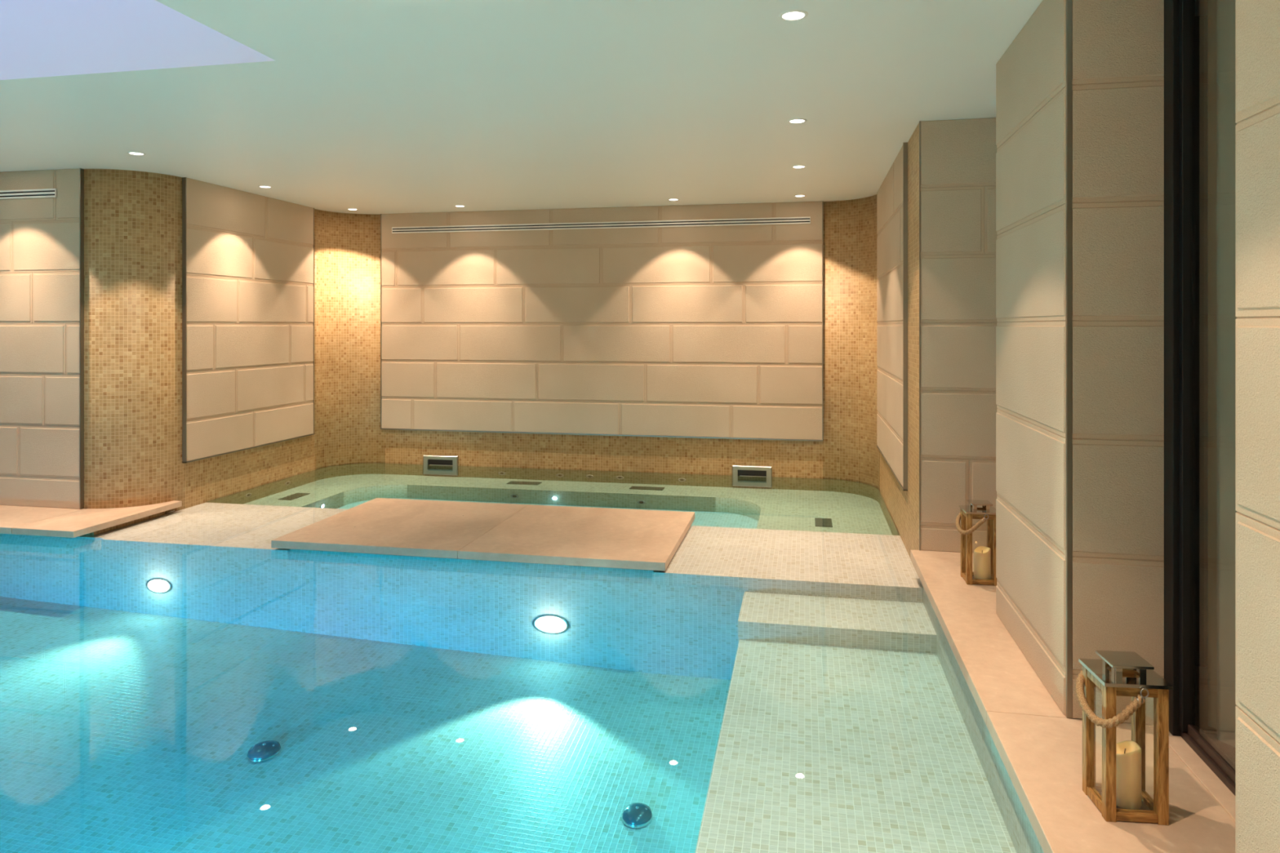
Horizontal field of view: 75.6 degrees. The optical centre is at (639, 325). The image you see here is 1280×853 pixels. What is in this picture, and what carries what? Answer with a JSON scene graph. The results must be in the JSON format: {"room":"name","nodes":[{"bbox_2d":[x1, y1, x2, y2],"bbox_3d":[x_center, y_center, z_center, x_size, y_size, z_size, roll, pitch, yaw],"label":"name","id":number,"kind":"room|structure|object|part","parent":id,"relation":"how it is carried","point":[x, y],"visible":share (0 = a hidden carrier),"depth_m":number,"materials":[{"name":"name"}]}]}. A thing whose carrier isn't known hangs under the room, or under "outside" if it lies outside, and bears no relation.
{"room":"indoor swimming pool","nodes":[
{"label":"indoor swimming pool","id":0,"kind":"room"},
{"bbox_2d":[84,168,315,513],"bbox_3d":[-4.855,0.709,7.510,2.740,3.778,2.270,0,0,11],"label":"wall","id":1,"kind":"structure","parent":0,"point":[133,219],"depth_m":6.31,"materials":[{"name":"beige tile"}]},
{"bbox_2d":[0,168,84,509],"bbox_3d":[-5.283,0.100,6.422,2.226,2.559,0.031,0,0,11],"label":"cladding","id":2,"kind":"object","parent":1,"relation":"attached to","point":[42,239],"visible":1,"depth_m":6.27,"materials":[{"name":"beige stone"}]},
{"bbox_2d":[0,188,56,199],"bbox_3d":[-5.272,-1.002,6.404,1.763,0.065,0.012,0,0,11],"label":"diffuser","id":3,"kind":"object","parent":2,"relation":"attached to","point":[40,193],"visible":1,"depth_m":6.28,"materials":[{"name":"white metal"}]},
{"bbox_2d":[182,177,314,462],"bbox_3d":[-3.457,-0.043,7.430,0.034,2.274,1.753,0,0,11],"label":"cladding","id":4,"kind":"object","parent":1,"relation":"attached to","point":[248,258],"visible":1,"depth_m":7.26,"materials":[{"name":"beige stone"}]},
{"bbox_2d":[0,502,1044,852],"bbox_3d":[-3.051,2.023,2.087,8.400,1.349,9.100,0,0,11],"label":"swimming pool","id":5,"kind":"object","parent":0,"point":[762,691],"visible":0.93,"depth_m":4.33,"materials":[{"name":"tile"}]},
{"bbox_2d":[0,500,182,537],"bbox_3d":[-5.069,1.421,6.283,2.800,0.085,0.981,0,0,11],"label":"stone ledge","id":6,"kind":"object","parent":5,"relation":"on","point":[15,520],"visible":1,"depth_m":5.94,"materials":[{"name":"stone"}]},
{"bbox_2d":[146,577,172,593],"bbox_3d":[-3.245,1.754,5.548,0.197,0.101,0.038,0,0,11],"label":"underwater light","id":7,"kind":"object","parent":5,"relation":"attached to","point":[159,585],"visible":1,"depth_m":5.54,"materials":[{"name":"metal"}]},
{"bbox_2d":[246,740,281,762],"bbox_3d":[-1.846,2.076,4.054,0.148,0.049,0.166,0,0,11],"label":"floor drain","id":8,"kind":"object","parent":5,"relation":"on","point":[263,751],"visible":1,"depth_m":4.01,"materials":[{"name":"metal"}]},
{"bbox_2d":[271,497,528,559],"bbox_3d":[-1.634,1.431,5.909,1.293,0.067,1.350,0,0,11],"label":"stone slab","id":9,"kind":"object","parent":5,"relation":"on","point":[377,526],"visible":0.88,"depth_m":5.71,"materials":[{"name":"stone"}]},
{"bbox_2d":[532,614,568,634],"bbox_3d":[-0.546,1.819,5.010,0.232,0.115,0.038,0,0,11],"label":"underwater light","id":10,"kind":"object","parent":5,"relation":"attached to","point":[555,624],"visible":1,"depth_m":5.01,"materials":[{"name":"metal"}]},
{"bbox_2d":[206,462,898,535],"bbox_3d":[-0.691,1.679,7.271,5.600,0.439,2.190,0,0,11],"label":"pool","id":11,"kind":"object","parent":5,"relation":"in","point":[791,504],"depth_m":7.85,"materials":[{"name":"liquid"}]},
{"bbox_3d":[-3.177,1.571,7.588,0.130,0.005,0.290,0,0,11],"label":"floor grate","id":12,"kind":"part","parent":11,"relation":"part of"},
{"bbox_2d":[510,494,518,497],"bbox_3d":[-1.206,1.642,7.935,0.080,0.036,0.009,0,0,11],"label":"jet nozzle","id":13,"kind":"object","parent":11,"relation":"attached to","point":[511,495],"visible":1,"depth_m":7.93,"materials":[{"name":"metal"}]},
{"bbox_3d":[-1.155,1.571,8.235,0.325,0.005,0.130,0,0,11],"label":"floor grate","id":14,"kind":"part","parent":11,"relation":"part of","materials":[{"name":"brown metal"}]},
{"bbox_2d":[551,496,558,500],"bbox_3d":[-0.811,1.644,7.853,0.072,0.043,0.014,0,0,11],"label":"light","id":15,"kind":"object","parent":11,"relation":"attached to","point":[553,498],"visible":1,"depth_m":7.85,"materials":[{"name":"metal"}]},
{"bbox_2d":[636,500,645,504],"bbox_3d":[0.012,1.648,7.692,0.080,0.036,0.009,0,0,11],"label":"jet nozzle","id":16,"kind":"object","parent":11,"relation":"attached to","point":[640,502],"visible":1,"depth_m":7.69,"materials":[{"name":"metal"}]},
{"bbox_3d":[0.067,1.571,7.971,0.325,0.005,0.130,0,0,11],"label":"floor grate","id":17,"kind":"part","parent":11,"relation":"part of","materials":[{"name":"brown metal"}]},
{"bbox_3d":[1.463,1.571,6.586,0.133,0.005,0.275,0,0,11],"label":"floor grate","id":18,"kind":"part","parent":11,"relation":"part of","materials":[{"name":"metal"}]},
{"bbox_2d":[457,504,694,571],"bbox_3d":[-0.359,1.431,5.654,1.304,0.067,1.350,0,0,11],"label":"stone slab","id":19,"kind":"object","parent":5,"relation":"on","point":[567,535],"visible":1,"depth_m":5.40,"materials":[{"name":"stone"}]},
{"bbox_2d":[621,803,652,828],"bbox_3d":[-0.013,2.138,3.628,0.136,0.049,0.152,0,0,11],"label":"floor drain","id":20,"kind":"object","parent":5,"relation":"on","point":[635,815],"visible":1,"depth_m":3.59,"materials":[{"name":"metal"}]},
{"bbox_2d":[315,194,879,491],"bbox_3d":[-0.509,0.709,8.183,6.200,3.778,0.750,0,0,11],"label":"wall","id":21,"kind":"structure","parent":0,"point":[348,431],"depth_m":8.32,"materials":[{"name":"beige tile"}]},
{"bbox_2d":[422,454,457,475],"bbox_3d":[-2.082,1.459,8.613,0.384,0.202,0.022,0,0,11],"label":"skimmer","id":22,"kind":"object","parent":21,"relation":"attached to","point":[443,460],"visible":1,"depth_m":8.61,"materials":[{"name":"metal"}]},
{"bbox_2d":[380,200,823,441],"bbox_3d":[-0.498,-0.042,8.290,4.566,2.277,0.034,0,0,11],"label":"cladding","id":23,"kind":"object","parent":21,"relation":"attached to","point":[717,331],"visible":1,"depth_m":8.24,"materials":[{"name":"beige stone"}]},
{"bbox_2d":[391,216,810,233],"bbox_3d":[-0.495,-1.002,8.270,4.314,0.065,0.012,0,0,11],"label":"diffuser","id":24,"kind":"object","parent":23,"relation":"attached to","point":[806,220],"visible":1,"depth_m":8.23,"materials":[{"name":"white metal"}]},
{"bbox_2d":[732,465,772,487],"bbox_3d":[1.083,1.459,7.981,0.380,0.202,0.022,0,0,11],"label":"skimmer","id":25,"kind":"object","parent":21,"relation":"attached to","point":[737,470],"visible":1,"depth_m":7.98,"materials":[{"name":"metal"}]},
{"bbox_2d":[0,0,1208,213],"bbox_3d":[-2.492,-1.691,3.097,9.300,1.022,11.500,0,0,11],"label":"ceiling","id":26,"kind":"structure","parent":0,"point":[367,106],"depth_m":4.11,"materials":[{"name":"paint"}]},
{"bbox_2d":[126,151,146,155],"bbox_3d":[-3.448,-1.178,5.654,0.112,0.006,0.112,0,0,11],"label":"recessed light","id":27,"kind":"object","parent":26,"relation":"in","point":[129,153],"visible":1,"depth_m":5.64,"materials":[{"name":"white ceramic"}]},
{"bbox_2d":[257,185,271,187],"bbox_3d":[-3.181,-1.178,7.008,0.112,0.006,0.112,0,0,11],"label":"recessed light","id":28,"kind":"object","parent":26,"relation":"in","point":[260,186],"visible":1,"depth_m":6.99,"materials":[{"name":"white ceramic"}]},
{"bbox_2d":[667,198,679,200],"bbox_3d":[0.314,-1.178,7.723,0.112,0.006,0.112,0,0,11],"label":"recessed light","id":29,"kind":"object","parent":26,"relation":"in","point":[669,199],"visible":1,"depth_m":7.72,"materials":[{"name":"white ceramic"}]},
{"bbox_2d":[778,8,808,21],"bbox_3d":[0.583,-1.178,3.137,0.112,0.006,0.112,0,0,11],"label":"recessed light","id":30,"kind":"object","parent":26,"relation":"in","point":[793,15],"visible":1,"depth_m":3.13,"materials":[{"name":"white ceramic"}]},
{"bbox_2d":[787,118,807,123],"bbox_3d":[0.905,-1.178,4.755,0.112,0.006,0.112,0,0,11],"label":"recessed light","id":31,"kind":"object","parent":26,"relation":"in","point":[793,120],"visible":1,"depth_m":4.75,"materials":[{"name":"white ceramic"}]},
{"bbox_2d":[791,164,806,168],"bbox_3d":[1.178,-1.178,6.123,0.112,0.006,0.112,0,0,11],"label":"recessed light","id":32,"kind":"object","parent":26,"relation":"in","point":[795,166],"visible":1,"depth_m":6.12,"materials":[{"name":"white ceramic"}]},
{"bbox_2d":[794,194,805,196],"bbox_3d":[1.452,-1.178,7.496,0.112,0.006,0.112,0,0,11],"label":"recessed light","id":33,"kind":"object","parent":26,"relation":"in","point":[798,195],"visible":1,"depth_m":7.48,"materials":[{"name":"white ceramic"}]},
{"bbox_2d":[880,122,919,577],"bbox_3d":[2.284,0.709,5.953,0.849,3.778,2.570,0,0,11],"label":"wall","id":34,"kind":"structure","parent":0,"point":[903,506],"depth_m":5.13,"materials":[{"name":"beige tile"}]},
{"bbox_2d":[876,142,907,491],"bbox_3d":[1.909,-0.057,6.314,0.028,2.246,2.030,0,0,11],"label":"cladding","id":35,"kind":"object","parent":34,"relation":"attached to","point":[892,193],"visible":1,"depth_m":5.95,"materials":[{"name":"beige stone"}]},
{"bbox_2d":[910,550,1235,852],"bbox_3d":[-2.610,1.321,1.486,9.500,0.056,8.094,0,0,11],"label":"floor","id":36,"kind":"structure","parent":0,"point":[1040,748],"depth_m":2.53,"materials":[{"name":"stone"}]},
{"bbox_2d":[955,499,997,586],"bbox_3d":[1.709,1.097,4.194,0.200,0.401,0.222,0,0,9],"label":"lantern","id":37,"kind":"object","parent":36,"relation":"on","point":[987,511],"visible":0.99,"depth_m":4.14,"materials":[{"name":"wood"}]},
{"bbox_3d":[1.672,1.120,4.266,0.026,0.356,0.026,0,0,9],"label":"corner post","id":38,"kind":"part","parent":37,"relation":"part of","materials":[{"name":"brown wood"}]},
{"bbox_3d":[1.661,1.284,4.206,0.020,0.022,0.096,0,0,9],"label":"rail","id":39,"kind":"part","parent":37,"relation":"part of","materials":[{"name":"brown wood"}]},
{"bbox_3d":[1.652,1.120,4.146,0.026,0.356,0.026,0,0,9],"label":"corner post","id":40,"kind":"part","parent":37,"relation":"part of","materials":[{"name":"brown wood"}]},
{"bbox_3d":[1.672,0.997,4.200,0.126,0.100,0.222,0,0,9],"label":"rope handle","id":41,"kind":"part","parent":37,"relation":"part of","materials":[{"name":"fabric"}]},
{"bbox_3d":[1.726,0.938,4.196,0.167,0.009,0.161,0,0,9],"label":"metal lid","id":42,"kind":"part","parent":37,"relation":"part of","materials":[{"name":"metal"}]},
{"bbox_3d":[1.726,0.900,4.196,0.104,0.007,0.104,0,0,9],"label":"cap plate","id":43,"kind":"part","parent":37,"relation":"part of","materials":[{"name":"metal"}]},
{"bbox_2d":[973,546,990,579],"bbox_3d":[1.738,1.208,4.193,0.079,0.160,0.079,0,0,33],"label":"candle","id":44,"kind":"object","parent":37,"relation":"on","point":[981,553],"visible":0.98,"depth_m":4.16,"materials":[{"name":"beige wax"}]},
{"bbox_3d":[1.716,0.956,4.134,0.103,0.026,0.020,0,0,9],"label":"rail","id":45,"kind":"part","parent":37,"relation":"part of","materials":[{"name":"brown wood"}]},
{"bbox_3d":[1.716,1.284,4.134,0.103,0.022,0.020,0,0,9],"label":"rail","id":46,"kind":"part","parent":37,"relation":"part of","materials":[{"name":"brown wood"}]},
{"bbox_3d":[1.799,1.120,4.245,0.026,0.356,0.026,0,0,9],"label":"corner post","id":47,"kind":"part","parent":37,"relation":"part of","materials":[{"name":"brown wood"}]},
{"bbox_3d":[1.780,1.120,4.125,0.026,0.356,0.026,0,0,9],"label":"corner post","id":48,"kind":"part","parent":37,"relation":"part of","materials":[{"name":"brown wood"}]},
{"bbox_2d":[995,0,1164,724],"bbox_3d":[1.679,0.059,3.190,0.355,2.478,1.012,0,0,11],"label":"stone pillar","id":49,"kind":"structure","parent":36,"relation":"on","point":[1080,87],"depth_m":2.72,"materials":[{"name":"beige stone"}]},
{"bbox_2d":[1075,650,1173,825],"bbox_3d":[1.287,1.097,2.222,0.200,0.401,0.222,0,0,6],"label":"lantern","id":50,"kind":"object","parent":36,"relation":"on","point":[1119,673],"visible":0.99,"depth_m":2.17,"materials":[{"name":"brown wood"}]},
{"bbox_3d":[1.246,1.120,2.292,0.026,0.356,0.026,0,0,6],"label":"corner post","id":51,"kind":"part","parent":50,"relation":"part of","materials":[{"name":"brown wood"}]},
{"bbox_3d":[1.238,0.956,2.231,0.020,0.026,0.096,0,0,6],"label":"rail","id":52,"kind":"part","parent":50,"relation":"part of","materials":[{"name":"brown wood"}]},
{"bbox_3d":[1.238,1.284,2.231,0.020,0.022,0.096,0,0,6],"label":"rail","id":53,"kind":"part","parent":50,"relation":"part of","materials":[{"name":"brown wood"}]},
{"bbox_3d":[1.310,1.284,2.286,0.103,0.022,0.020,0,0,6],"label":"rail","id":54,"kind":"part","parent":50,"relation":"part of","materials":[{"name":"brown wood"}]},
{"bbox_3d":[1.233,1.120,2.170,0.026,0.356,0.026,0,0,6],"label":"corner post","id":55,"kind":"part","parent":50,"relation":"part of","materials":[{"name":"brown wood"}]},
{"bbox_3d":[1.250,0.997,2.226,0.126,0.100,0.222,0,0,6],"label":"rope handle","id":56,"kind":"part","parent":50,"relation":"part of","materials":[{"name":"fabric"}]},
{"bbox_3d":[1.310,0.956,2.286,0.103,0.026,0.020,0,0,6],"label":"rail","id":57,"kind":"part","parent":50,"relation":"part of","materials":[{"name":"brown wood"}]},
{"bbox_3d":[1.304,1.291,2.224,0.115,0.006,0.108,0,0,6],"label":"plate","id":58,"kind":"part","parent":50,"relation":"part of","materials":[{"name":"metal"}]},
{"bbox_3d":[1.304,0.900,2.224,0.104,0.007,0.104,0,0,6],"label":"cap plate","id":59,"kind":"part","parent":50,"relation":"part of","materials":[{"name":"metal"}]},
{"bbox_3d":[1.304,0.938,2.224,0.167,0.009,0.161,0,0,6],"label":"metal lid","id":60,"kind":"part","parent":50,"relation":"part of","materials":[{"name":"metal"}]},
{"bbox_2d":[1115,740,1141,809],"bbox_3d":[1.307,1.208,2.227,0.079,0.160,0.079,0,0,-6],"label":"candle","id":61,"kind":"object","parent":50,"relation":"on","point":[1128,753],"visible":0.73,"depth_m":2.19,"materials":[{"name":"beige wax"}]},
{"bbox_3d":[1.297,0.956,2.162,0.103,0.026,0.020,0,0,6],"label":"rail","id":62,"kind":"part","parent":50,"relation":"part of","materials":[{"name":"brown wood"}]},
{"bbox_3d":[1.297,1.284,2.162,0.103,0.022,0.020,0,0,6],"label":"rail","id":63,"kind":"part","parent":50,"relation":"part of","materials":[{"name":"brown wood"}]},
{"bbox_3d":[1.374,1.120,2.278,0.026,0.356,0.026,0,0,6],"label":"corner post","id":64,"kind":"part","parent":50,"relation":"part of","materials":[{"name":"brown wood"}]},
{"bbox_3d":[1.369,1.284,2.217,0.020,0.022,0.096,0,0,6],"label":"rail","id":65,"kind":"part","parent":50,"relation":"part of","materials":[{"name":"brown wood"}]},
{"bbox_3d":[1.361,1.120,2.156,0.026,0.356,0.026,0,0,6],"label":"corner post","id":66,"kind":"part","parent":50,"relation":"part of","materials":[{"name":"brown wood"}]},
{"bbox_2d":[1235,0,1279,852],"bbox_3d":[0.960,0.059,-0.823,0.515,2.478,4.962,0,0,11],"label":"stone pillar","id":67,"kind":"structure","parent":36,"relation":"on","point":[1257,21],"depth_m":1.58,"materials":[{"name":"beige stone"}]},
{"bbox_2d":[1195,14,1208,666],"bbox_3d":[2.117,0.084,2.280,0.540,2.528,4.300,0,0,11],"label":"door frame","id":68,"kind":"structure","parent":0,"point":[1201,21],"depth_m":3.14,"materials":[{"name":"black metal"}]},
{"bbox_2d":[1164,0,1235,796],"bbox_3d":[1.666,0.058,2.123,0.162,2.480,1.087,0,0,11],"label":"door","id":69,"kind":"structure","parent":68,"relation":"in","point":[1220,757],"depth_m":2.58,"materials":[{"name":"brown metal"}]},
{"bbox_3d":[1.666,0.058,2.123,0.162,2.480,1.087,0,0,11],"label":"frame","id":70,"kind":"part","parent":69,"relation":"part of","materials":[{"name":"black metal"}]},
{"bbox_2d":[1208,0,1236,747],"bbox_3d":[1.728,0.068,2.184,0.062,2.420,0.920,0,0,11],"label":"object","id":71,"kind":"structure","parent":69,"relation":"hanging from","point":[1222,123],"depth_m":2.52,"materials":[{"name":"fabric"}]},
{"bbox_3d":[2.194,0.059,4.100,0.100,2.478,1.100,0,0,11],"label":"wall niche","id":72,"kind":"object","parent":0,"visible":0},
{"bbox_2d":[919,117,997,553],"bbox_3d":[1.959,0.059,4.701,0.706,2.478,0.016,0,0,11],"label":"cladding","id":73,"kind":"object","parent":72,"relation":"attached to","point":[957,233],"visible":0.59,"depth_m":4.72,"materials":[{"name":"beige stone"}]}
]}

